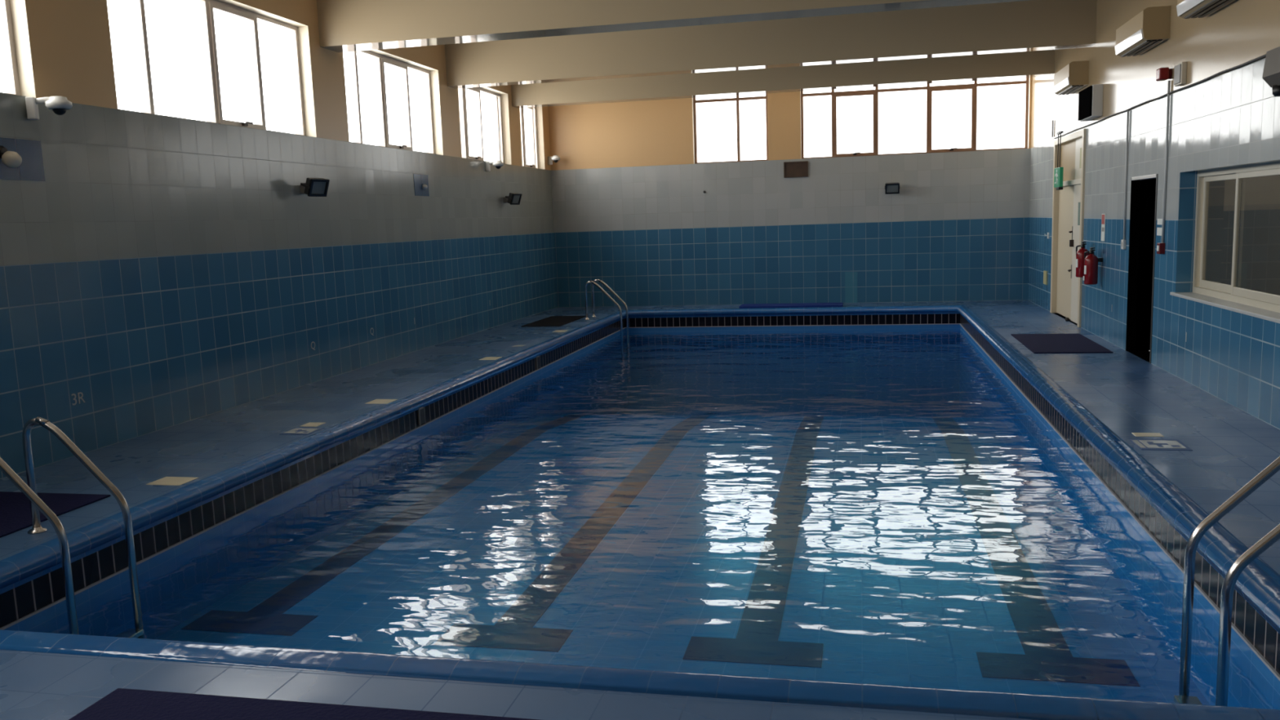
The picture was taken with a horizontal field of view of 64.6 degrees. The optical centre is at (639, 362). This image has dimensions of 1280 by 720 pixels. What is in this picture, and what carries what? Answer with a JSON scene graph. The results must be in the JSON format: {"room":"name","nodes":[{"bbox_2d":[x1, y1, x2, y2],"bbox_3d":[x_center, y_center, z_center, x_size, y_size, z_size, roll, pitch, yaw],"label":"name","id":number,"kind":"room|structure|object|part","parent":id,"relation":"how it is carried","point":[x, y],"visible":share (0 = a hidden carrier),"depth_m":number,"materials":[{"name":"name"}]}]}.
{"room":"indoor swimming pool","nodes":[
{"label":"indoor swimming pool","id":0,"kind":"room"},
{"bbox_2d":[0,0,557,479],"bbox_3d":[-4.230,-1.817,9.235,0.244,4.850,23.000,0,8,12],"label":"wall","id":1,"kind":"structure","parent":0,"point":[165,272],"depth_m":9.62,"materials":[{"name":"blue tile"}]},
{"bbox_2d":[0,0,20,95],"bbox_3d":[-4.982,-2.342,5.941,0.163,1.210,3.160,0,8,12],"label":"window","id":2,"kind":"structure","parent":1,"relation":"in","point":[7,49],"depth_m":7.47,"materials":[{"name":"silver metal"}]},
{"bbox_2d":[0,146,22,168],"bbox_3d":[-4.474,-1.464,7.189,0.150,0.157,0.120,0,8,12],"label":"wall lamp","id":3,"kind":"object","parent":1,"relation":"attached to","point":[11,159],"visible":1,"depth_m":7.16,"materials":[{"name":"white plastic"}]},
{"bbox_2d":[25,96,72,119],"bbox_3d":[-4.339,-1.875,7.454,0.298,0.165,0.176,-4,8,-12],"label":"security camera","id":4,"kind":"object","parent":1,"relation":"attached to","point":[59,104],"visible":1,"depth_m":7.41,"materials":[{"name":"white plastic"}]},
{"bbox_3d":[-4.362,-1.927,7.442,0.161,0.055,0.042,-4,8,-12],"label":"arm","id":5,"kind":"part","parent":4,"relation":"part of","materials":[{"name":"white plastic"}]},
{"bbox_2d":[71,391,85,404],"bbox_3d":[-4.388,0.277,7.917,0.002,0.091,0.135,0,8,12],"label":"wall lettering","id":6,"kind":"object","parent":1,"relation":"attached to","point":[81,393],"depth_m":7.92,"materials":[{"name":"grey paint"}]},
{"bbox_2d":[120,0,306,135],"bbox_3d":[-4.137,-2.913,9.824,0.163,1.210,3.150,0,8,12],"label":"window","id":7,"kind":"structure","parent":1,"relation":"in","point":[205,13],"depth_m":9.83,"materials":[{"name":"silver metal"}]},
{"bbox_3d":[-4.044,-2.951,10.170,0.038,1.145,0.770,0,8,12],"label":"opening sash","id":8,"kind":"part","parent":7,"relation":"part of","materials":[{"name":"silver metal"}]},
{"bbox_3d":[-3.977,-2.421,10.270,0.045,0.042,0.130,0,8,12],"label":"sash handle","id":9,"kind":"part","parent":7,"relation":"part of","materials":[{"name":"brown metal"}]},
{"bbox_2d":[299,177,329,196],"bbox_3d":[-3.564,-1.908,11.023,0.275,0.203,0.270,2,9,28],"label":"floodlight","id":10,"kind":"object","parent":1,"relation":"attached to","point":[313,187],"visible":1,"depth_m":10.96,"materials":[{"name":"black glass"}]},
{"bbox_3d":[-3.488,-1.901,10.982,0.057,0.135,0.200,2,9,28],"label":"glass","id":11,"kind":"part","parent":10,"relation":"part of","materials":[{"name":"grey glass"}]},
{"bbox_2d":[346,50,435,154],"bbox_3d":[-3.349,-3.445,13.446,0.163,1.210,2.820,0,8,12],"label":"window","id":12,"kind":"structure","parent":1,"relation":"in","point":[378,60],"depth_m":13.33,"materials":[{"name":"silver metal"}]},
{"bbox_3d":[-3.283,-3.465,13.667,0.038,1.145,0.760,0,8,12],"label":"opening sash","id":13,"kind":"part","parent":12,"relation":"part of","materials":[{"name":"glass"}]},
{"bbox_2d":[422,183,427,190],"bbox_3d":[-3.001,-2.461,14.166,0.060,0.080,0.080,0,8,12],"label":"wall fitting","id":14,"kind":"object","parent":1,"relation":"attached to","point":[424,187],"visible":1,"depth_m":14.14,"materials":[{"name":"white plastic"}]},
{"bbox_2d":[457,87,504,164],"bbox_3d":[-2.660,-3.910,16.609,0.163,1.210,2.280,0,8,12],"label":"window","id":15,"kind":"structure","parent":1,"relation":"in","point":[495,97],"depth_m":16.70,"materials":[{"name":"silver metal"}]},
{"bbox_3d":[-2.694,-3.863,16.370,0.038,1.145,0.690,0,8,12],"label":"opening sash","id":16,"kind":"part","parent":15,"relation":"part of","materials":[{"name":"glass"}]},
{"bbox_2d":[484,160,503,171],"bbox_3d":[-2.370,-3.215,16.534,0.298,0.165,0.176,0,8,12],"label":"security camera","id":17,"kind":"object","parent":1,"relation":"attached to","point":[498,164],"visible":1,"depth_m":16.51,"materials":[{"name":"white plastic"}]},
{"bbox_2d":[503,192,521,204],"bbox_3d":[-2.195,-2.803,17.314,0.275,0.203,0.270,2,9,28],"label":"floodlight","id":18,"kind":"object","parent":1,"relation":"attached to","point":[513,198],"visible":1,"depth_m":17.25,"materials":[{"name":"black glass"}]},
{"bbox_3d":[-2.119,-2.795,17.273,0.057,0.135,0.200,2,9,28],"label":"glass","id":19,"kind":"part","parent":18,"relation":"part of","materials":[{"name":"grey glass"}]},
{"bbox_2d":[519,106,538,168],"bbox_3d":[-2.152,-4.253,18.945,0.163,1.210,1.350,0,8,12],"label":"window","id":20,"kind":"structure","parent":1,"relation":"in","point":[531,117],"depth_m":19.35,"materials":[{"name":"silver metal"}]},
{"bbox_3d":[-2.103,-4.262,19.088,0.038,1.145,0.610,0,8,12],"label":"opening sash","id":21,"kind":"part","parent":20,"relation":"part of","materials":[{"name":"white glass"}]},
{"bbox_2d":[547,155,559,164],"bbox_3d":[-1.679,-3.955,19.753,0.176,0.165,0.298,-9,11,-42],"label":"security camera","id":22,"kind":"object","parent":1,"relation":"attached to","point":[555,158],"visible":1,"depth_m":19.69,"materials":[{"name":"white plastic"}]},
{"bbox_2d":[0,300,1279,719],"bbox_3d":[0.316,0.545,8.469,9.438,0.120,23.240,0,8,12],"label":"floor","id":23,"kind":"structure","parent":0,"point":[1230,446],"depth_m":6.85,"materials":[{"name":"tile"}]},
{"bbox_2d":[0,491,110,537],"bbox_3d":[-4.037,0.952,6.136,0.930,0.012,1.200,0,8,12],"label":"floor mat","id":24,"kind":"object","parent":23,"relation":"on","point":[15,507],"visible":0.84,"depth_m":6.40,"materials":[{"name":"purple rubber"}]},
{"bbox_2d":[0,416,144,638],"bbox_3d":[-3.238,1.037,5.577,0.710,1.414,0.570,0,8,12],"label":"pool ladder","id":25,"kind":"object","parent":23,"relation":"on","point":[29,491],"visible":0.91,"depth_m":5.71,"materials":[{"name":"silver metal"}]},
{"bbox_3d":[-3.288,1.053,5.347,0.652,1.379,0.042,0,8,12],"label":"handrail","id":26,"kind":"part","parent":25,"relation":"part of","materials":[{"name":"silver metal"}]},
{"bbox_2d":[146,476,198,485],"bbox_3d":[-3.215,0.814,6.971,0.260,0.007,0.210,0,8,12],"label":"floor marker","id":27,"kind":"object","parent":23,"relation":"on","point":[171,481],"depth_m":6.96,"materials":[{"name":"beige tile"}]},
{"bbox_2d":[280,427,324,435],"bbox_3d":[-2.858,0.577,8.565,0.256,0.010,0.272,0,8,12],"label":"depth marker","id":28,"kind":"object","parent":23,"relation":"on","point":[297,431],"visible":1,"depth_m":8.54,"materials":[{"name":"white tile"}]},
{"bbox_3d":[-2.847,0.575,8.562,0.192,0.003,0.192,0,8,12],"label":"white plate","id":29,"kind":"part","parent":28,"relation":"part of","materials":[{"name":"grey tile"}]},
{"bbox_2d":[68,688,539,719],"bbox_3d":[-1.010,1.290,2.974,2.150,0.012,1.160,0,8,12],"label":"floor mat","id":30,"kind":"object","parent":23,"relation":"on","point":[122,704],"visible":1,"depth_m":3.55,"materials":[{"name":"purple rubber"}]},
{"bbox_2d":[299,422,324,426],"bbox_3d":[-2.858,0.540,8.848,0.160,0.007,0.170,0,8,12],"label":"floor marker","id":31,"kind":"object","parent":23,"relation":"on","point":[310,424],"depth_m":8.83,"materials":[{"name":"beige tile"}]},
{"bbox_2d":[364,399,397,404],"bbox_3d":[-2.532,0.379,9.922,0.230,0.007,0.240,0,8,12],"label":"floor marker","id":32,"kind":"object","parent":23,"relation":"on","point":[375,401],"depth_m":9.90,"materials":[{"name":"beige tile"}]},
{"bbox_2d":[479,356,502,359],"bbox_3d":[-1.900,-0.055,12.874,0.220,0.007,0.260,0,8,12],"label":"floor marker","id":33,"kind":"object","parent":23,"relation":"on","point":[486,357],"depth_m":12.87,"materials":[{"name":"beige tile"}]},
{"bbox_2d":[520,315,585,326],"bbox_3d":[-1.460,-0.726,17.529,0.680,0.012,1.700,0,8,12],"label":"floor mat","id":34,"kind":"object","parent":23,"relation":"on","point":[553,321],"visible":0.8,"depth_m":17.39,"materials":[{"name":"black rubber"}]},
{"bbox_2d":[552,329,568,332],"bbox_3d":[-1.247,-0.495,15.873,0.200,0.007,0.260,0,8,12],"label":"floor marker","id":35,"kind":"object","parent":23,"relation":"on","point":[560,331],"depth_m":15.87,"materials":[{"name":"beige tile"}]},
{"bbox_2d":[584,279,631,360],"bbox_3d":[-0.574,-0.762,17.817,0.710,1.414,0.570,0,8,12],"label":"pool ladder","id":36,"kind":"object","parent":23,"relation":"on","point":[593,282],"visible":0.91,"depth_m":17.63,"materials":[{"name":"silver metal"}]},
{"bbox_2d":[0,313,1279,709],"bbox_3d":[1.106,1.005,11.203,6.010,1.660,14.950,0,8,12],"label":"basin","id":37,"kind":"object","parent":23,"relation":"in","point":[839,539],"visible":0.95,"depth_m":7.55,"materials":[{"name":"blue tile"}]},
{"bbox_2d":[417,407,425,425],"bbox_3d":[-2.191,0.531,10.162,0.016,0.168,0.135,0,8,12],"label":"outlet","id":38,"kind":"object","parent":37,"relation":"attached to","point":[421,420],"visible":1,"depth_m":10.15,"materials":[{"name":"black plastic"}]},
{"bbox_2d":[535,355,540,368],"bbox_3d":[-1.391,-0.009,13.838,0.016,0.168,0.135,0,8,12],"label":"outlet","id":39,"kind":"object","parent":37,"relation":"attached to","point":[538,365],"visible":1,"depth_m":13.82,"materials":[{"name":"black plastic"}]},
{"bbox_2d":[537,356,540,368],"bbox_3d":[-1.391,-0.006,13.846,0.012,0.150,0.120,0,8,12],"label":"outlet plate","id":40,"kind":"object","parent":39,"relation":"attached to","point":[538,357],"depth_m":13.83,"materials":[{"name":"black plastic"}]},
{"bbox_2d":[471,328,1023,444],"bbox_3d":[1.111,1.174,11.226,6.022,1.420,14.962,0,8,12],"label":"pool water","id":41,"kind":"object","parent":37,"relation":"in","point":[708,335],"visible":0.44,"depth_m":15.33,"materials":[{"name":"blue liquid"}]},
{"bbox_2d":[0,305,1279,719],"bbox_3d":[1.076,0.141,11.082,6.270,0.146,15.210,0,8,12],"label":"pool coping","id":42,"kind":"object","parent":23,"relation":"on","point":[1259,584],"visible":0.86,"depth_m":4.19,"materials":[{"name":"tile"}]},
{"bbox_2d":[738,302,843,308],"bbox_3d":[2.792,-1.054,18.706,1.870,0.050,0.540,0,8,12],"label":"floor mat","id":43,"kind":"object","parent":23,"relation":"on","point":[793,304],"visible":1,"depth_m":18.57,"materials":[{"name":"blue rubber"}]},
{"bbox_2d":[1011,333,1113,353],"bbox_3d":[5.156,-0.248,12.494,0.850,0.012,1.850,0,8,12],"label":"floor mat","id":44,"kind":"object","parent":23,"relation":"on","point":[1036,343],"visible":1,"depth_m":12.34,"materials":[{"name":"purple rubber"}]},
{"bbox_2d":[1131,432,1164,436],"bbox_3d":[3.692,0.523,7.369,0.190,0.007,0.120,0,8,12],"label":"floor marker","id":45,"kind":"object","parent":23,"relation":"on","point":[1136,434],"depth_m":7.36,"materials":[{"name":"beige tile"}]},
{"bbox_2d":[1128,439,1192,450],"bbox_3d":[3.618,0.568,7.050,0.320,0.010,0.340,0,8,12],"label":"depth marker","id":46,"kind":"object","parent":23,"relation":"on","point":[1143,444],"visible":1,"depth_m":7.03,"materials":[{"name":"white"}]},
{"bbox_3d":[3.632,0.566,7.047,0.240,0.003,0.240,0,8,12],"label":"white plate","id":47,"kind":"part","parent":46,"relation":"part of","materials":[{"name":"grey tile"}]},
{"bbox_2d":[1173,456,1279,706],"bbox_3d":[2.704,1.022,4.240,0.710,1.414,0.570,0,8,12],"label":"pool ladder","id":48,"kind":"object","parent":23,"relation":"on","point":[1230,580],"visible":0.99,"depth_m":4.40,"materials":[{"name":"silver metal"}]},
{"bbox_3d":[2.653,1.038,4.011,0.652,1.379,0.042,0,8,12],"label":"handrail","id":49,"kind":"part","parent":48,"relation":"part of","materials":[{"name":"silver metal"}]},
{"bbox_2d":[1204,174,1279,295],"bbox_3d":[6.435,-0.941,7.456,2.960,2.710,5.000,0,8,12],"label":"window pane","id":50,"kind":"structure","parent":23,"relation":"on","point":[1260,254],"depth_m":10.08,"materials":[{"name":"grey"}]},
{"bbox_2d":[548,77,1031,307],"bbox_3d":[2.656,-3.450,19.260,9.438,4.850,0.244,0,8,12],"label":"wall","id":51,"kind":"structure","parent":0,"point":[632,211],"depth_m":19.30,"materials":[{"name":"blue tile"}]},
{"bbox_2d":[693,93,768,164],"bbox_3d":[1.734,-4.599,19.320,1.425,1.530,0.050,0,8,12],"label":"window","id":52,"kind":"structure","parent":51,"relation":"in","point":[737,99],"depth_m":19.30,"materials":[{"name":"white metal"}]},
{"bbox_2d":[783,160,808,177],"bbox_3d":[2.929,-3.635,19.036,0.450,0.290,0.030,0,8,12],"label":"air vent","id":53,"kind":"object","parent":51,"relation":"in","point":[791,169],"visible":1,"depth_m":19.03,"materials":[{"name":"brown metal"}]},
{"bbox_2d":[884,182,899,194],"bbox_3d":[4.630,-3.204,18.602,0.270,0.203,0.275,0,8,12],"label":"floodlight","id":54,"kind":"object","parent":51,"relation":"attached to","point":[890,188],"visible":1,"depth_m":18.51,"materials":[{"name":"grey plastic"}]},
{"bbox_3d":[4.612,-3.188,18.520,0.200,0.135,0.057,0,8,12],"label":"glass","id":55,"kind":"part","parent":54,"relation":"part of","materials":[{"name":"grey glass"}]},
{"bbox_2d":[800,77,1028,159],"bbox_3d":[4.988,-4.606,18.578,4.030,1.530,0.113,0,8,12],"label":"window","id":56,"kind":"structure","parent":51,"relation":"in","point":[929,89],"depth_m":18.58,"materials":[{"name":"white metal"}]},
{"bbox_3d":[3.992,-4.428,18.829,0.755,1.135,0.038,0,8,12],"label":"opening sash","id":57,"kind":"part","parent":56,"relation":"part of","materials":[{"name":"brown metal"}]},
{"bbox_3d":[5.677,-4.434,18.461,0.785,1.135,0.038,0,8,12],"label":"opening sash","id":58,"kind":"part","parent":56,"relation":"part of","materials":[{"name":"glass"}]},
{"bbox_2d":[1027,0,1279,429],"bbox_3d":[4.754,-1.849,7.275,0.240,4.850,23.000,0,8,12],"label":"wall","id":59,"kind":"structure","parent":0,"point":[1231,118],"depth_m":9.97,"materials":[{"name":"blue tile"}]},
{"bbox_2d":[1043,270,1047,284],"bbox_3d":[6.677,-1.405,16.692,0.020,0.220,0.260,0,8,12],"label":"wall plate","id":60,"kind":"object","parent":59,"relation":"attached to","point":[1045,273],"visible":1,"depth_m":16.64,"materials":[{"name":"beige plastic"}]},
{"bbox_2d":[1053,131,1063,190],"bbox_3d":[6.091,-2.936,14.734,0.060,0.830,0.440,0,8,12],"label":"exit sign","id":61,"kind":"object","parent":59,"relation":"attached to","point":[1058,172],"visible":1,"depth_m":14.64,"materials":[{"name":"green plastic"}]},
{"bbox_3d":[6.103,-3.088,14.791,0.013,0.485,0.013,0,8,12],"label":"hanging rod","id":62,"kind":"part","parent":61,"relation":"part of","materials":[{"name":"grey plastic"}]},
{"bbox_3d":[6.069,-3.065,14.637,0.013,0.485,0.013,0,8,12],"label":"hanging rod","id":63,"kind":"part","parent":61,"relation":"part of","materials":[{"name":"grey plastic"}]},
{"bbox_2d":[1049,128,1086,327],"bbox_3d":[6.402,-2.034,14.897,0.308,2.800,2.390,0,8,12],"label":"door","id":64,"kind":"structure","parent":59,"relation":"in","point":[1068,203],"depth_m":15.08,"materials":[{"name":"beige wood"}]},
{"bbox_3d":[6.409,-3.002,15.136,0.030,0.570,1.250,0,8,12],"label":"transom panel","id":65,"kind":"part","parent":64,"relation":"part of","materials":[{"name":"beige plastic"}]},
{"bbox_3d":[6.179,-2.860,14.173,0.030,0.570,0.730,0,8,12],"label":"transom panel","id":66,"kind":"part","parent":64,"relation":"part of","materials":[{"name":"beige"}]},
{"bbox_2d":[1053,60,1088,95],"bbox_3d":[5.973,-3.943,14.063,0.266,0.322,1.100,0,8,12],"label":"air conditioner","id":67,"kind":"object","parent":59,"relation":"attached to","point":[1074,76],"visible":1,"depth_m":13.58,"materials":[{"name":"beige plastic"}]},
{"bbox_2d":[1075,241,1089,277],"bbox_3d":[5.822,-1.361,13.305,0.242,0.465,0.194,5,10,39],"label":"fire extinguisher","id":68,"kind":"object","parent":59,"relation":"attached to","point":[1080,253],"visible":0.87,"depth_m":13.27,"materials":[{"name":"red metal"}]},
{"bbox_2d":[1078,84,1103,121],"bbox_3d":[5.817,-3.353,13.088,0.152,0.390,0.720,0,8,12],"label":"wall speaker","id":69,"kind":"object","parent":59,"relation":"attached to","point":[1090,99],"visible":1,"depth_m":12.78,"materials":[{"name":"white plastic"}]},
{"bbox_2d":[1078,85,1092,120],"bbox_3d":[5.755,-3.353,13.102,0.026,0.370,0.700,0,8,12],"label":"grille","id":70,"kind":"object","parent":69,"relation":"attached to","point":[1085,96],"depth_m":13.03,"materials":[{"name":"black fabric"}]},
{"bbox_2d":[1083,247,1102,284],"bbox_3d":[5.715,-1.227,12.810,0.242,0.465,0.194,5,10,39],"label":"fire extinguisher","id":71,"kind":"object","parent":59,"relation":"attached to","point":[1091,261],"visible":1,"depth_m":12.77,"materials":[{"name":"red metal"}]},
{"bbox_2d":[1101,213,1105,241],"bbox_3d":[5.819,-1.702,12.731,0.007,0.340,0.180,0,8,12],"label":"safety sign","id":72,"kind":"object","parent":59,"relation":"attached to","point":[1103,218],"visible":1,"depth_m":12.71,"materials":[{"name":"white plastic"}]},
{"bbox_3d":[5.813,-1.801,12.717,0.002,0.120,0.150,0,8,12],"label":"red panel","id":73,"kind":"part","parent":72,"relation":"part of","materials":[{"name":"red plastic"}]},
{"bbox_2d":[1120,240,1126,249],"bbox_3d":[5.573,-1.366,11.686,0.044,0.110,0.090,0,8,12],"label":"switch box","id":74,"kind":"object","parent":59,"relation":"attached to","point":[1123,243],"visible":1,"depth_m":11.65,"materials":[{"name":"white plastic"}]},
{"bbox_2d":[1123,110,1128,239],"bbox_3d":[5.554,-2.138,11.577,0.023,1.460,0.024,0,8,12],"label":"conduit","id":75,"kind":"object","parent":59,"relation":"attached to","point":[1127,114],"visible":1,"depth_m":11.57,"materials":[{"name":"grey"}]},
{"bbox_2d":[1125,173,1158,363],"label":"door","id":76,"kind":"structure","parent":59,"relation":"in","point":[1135,241],"depth_m":11.47,"materials":[{"name":"black"}]},
{"bbox_2d":[1115,5,1170,57],"bbox_3d":[5.200,-3.421,10.514,0.266,0.322,1.100,0,8,12],"label":"air conditioner","id":77,"kind":"object","parent":59,"relation":"attached to","point":[1150,28],"visible":1,"depth_m":10.10,"materials":[{"name":"beige plastic"}]},
{"bbox_2d":[1156,218,1162,235],"bbox_3d":[5.288,-1.378,10.289,0.006,0.170,0.240,0,8,12],"label":"notice","id":78,"kind":"object","parent":59,"relation":"attached to","point":[1159,220],"visible":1,"depth_m":10.32,"materials":[{"name":"white paper"}]},
{"bbox_2d":[1053,53,1266,138],"bbox_3d":[5.176,-2.632,9.860,0.027,0.030,12.600,0,8,12],"label":"cable","id":79,"kind":"object","parent":59,"relation":"attached to","point":[1264,55],"visible":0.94,"depth_m":9.36,"materials":[{"name":"grey plastic"}]},
{"bbox_2d":[1156,242,1165,253],"bbox_3d":[5.247,-1.153,10.206,0.060,0.110,0.100,0,8,12],"label":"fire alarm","id":80,"kind":"object","parent":59,"relation":"attached to","point":[1161,246],"visible":1,"depth_m":10.16,"materials":[{"name":"red plastic"}]},
{"bbox_2d":[1155,66,1172,80],"bbox_3d":[5.152,-2.838,9.959,0.120,0.116,0.140,0,8,12],"label":"fire alarm","id":81,"kind":"object","parent":59,"relation":"attached to","point":[1162,73],"visible":1,"depth_m":9.90,"materials":[{"name":"red plastic"}]},
{"bbox_2d":[1161,80,1170,242],"bbox_3d":[5.225,-1.990,10.067,0.023,1.583,0.044,0,8,12],"label":"conduit","id":82,"kind":"object","parent":59,"relation":"attached to","point":[1169,82],"visible":1,"depth_m":10.05,"materials":[{"name":"grey"}]},
{"bbox_2d":[1173,62,1186,86],"bbox_3d":[5.101,-2.727,9.572,0.055,0.200,0.220,0,8,12],"label":"junction box","id":83,"kind":"object","parent":59,"relation":"attached to","point":[1180,69],"visible":1,"depth_m":9.49,"materials":[{"name":"beige paint"}]},
{"bbox_3d":[5.080,-2.727,9.577,0.010,0.170,0.190,0,8,12],"label":"plate","id":84,"kind":"part","parent":83,"relation":"part of","materials":[{"name":"grey plastic"}]},
{"bbox_2d":[1176,0,1236,18],"bbox_3d":[4.731,-3.104,8.357,0.266,0.322,1.100,0,8,12],"label":"air conditioner","id":85,"kind":"object","parent":59,"relation":"attached to","point":[1186,9],"visible":1,"depth_m":8.56,"materials":[{"name":"beige plastic"}]},
{"bbox_2d":[1169,161,1279,323],"bbox_3d":[4.916,-1.000,8.119,0.250,1.175,3.460,0,8,12],"label":"window","id":86,"kind":"structure","parent":59,"relation":"in","point":[1190,283],"depth_m":9.28,"materials":[{"name":"white metal"}]},
{"bbox_3d":[5.247,-1.173,9.149,0.028,1.040,1.000,0,8,12],"label":"sliding sash","id":87,"kind":"part","parent":86,"relation":"part of","materials":[{"name":"white metal"}]},
{"bbox_3d":[4.901,-0.433,8.206,0.180,0.029,3.460,0,8,12],"label":"sill","id":88,"kind":"part","parent":86,"relation":"part of","materials":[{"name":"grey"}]},
{"bbox_3d":[4.990,-1.020,8.116,0.028,1.040,1.250,0,8,12],"label":"sliding sash","id":89,"kind":"part","parent":86,"relation":"part of","materials":[{"name":"white metal"}]},
{"bbox_2d":[1262,46,1279,97],"bbox_3d":[4.471,-2.025,6.980,0.194,0.340,0.400,0,8,12],"label":"wall lamp","id":90,"kind":"object","parent":59,"relation":"attached to","point":[1271,73],"visible":1,"depth_m":7.08,"materials":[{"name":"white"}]},
{"bbox_3d":[0.151,-4.315,7.790,9.438,0.200,23.240,0,8,12],"label":"ceiling","id":91,"kind":"structure","parent":0,"visible":0},
{"bbox_2d":[316,0,1030,52],"bbox_3d":[0.776,-4.125,10.655,8.958,1.010,0.410,0,8,12],"label":"ceiling beam","id":92,"kind":"structure","parent":91,"relation":"attached to","point":[344,25],"depth_m":10.96,"materials":[{"name":"beige paint"}]},
{"bbox_2d":[444,0,1097,88],"bbox_3d":[1.533,-4.636,14.132,8.958,1.010,0.300,0,8,12],"label":"ceiling beam","id":93,"kind":"structure","parent":91,"relation":"attached to","point":[1030,25],"depth_m":13.93,"materials":[{"name":"beige paint"}]},
{"bbox_2d":[511,49,1054,107],"bbox_3d":[2.146,-5.050,16.946,8.958,1.010,0.320,0,8,12],"label":"ceiling beam","id":94,"kind":"structure","parent":91,"relation":"attached to","point":[1033,64],"depth_m":16.77,"materials":[{"name":"beige paint"}]}
]}

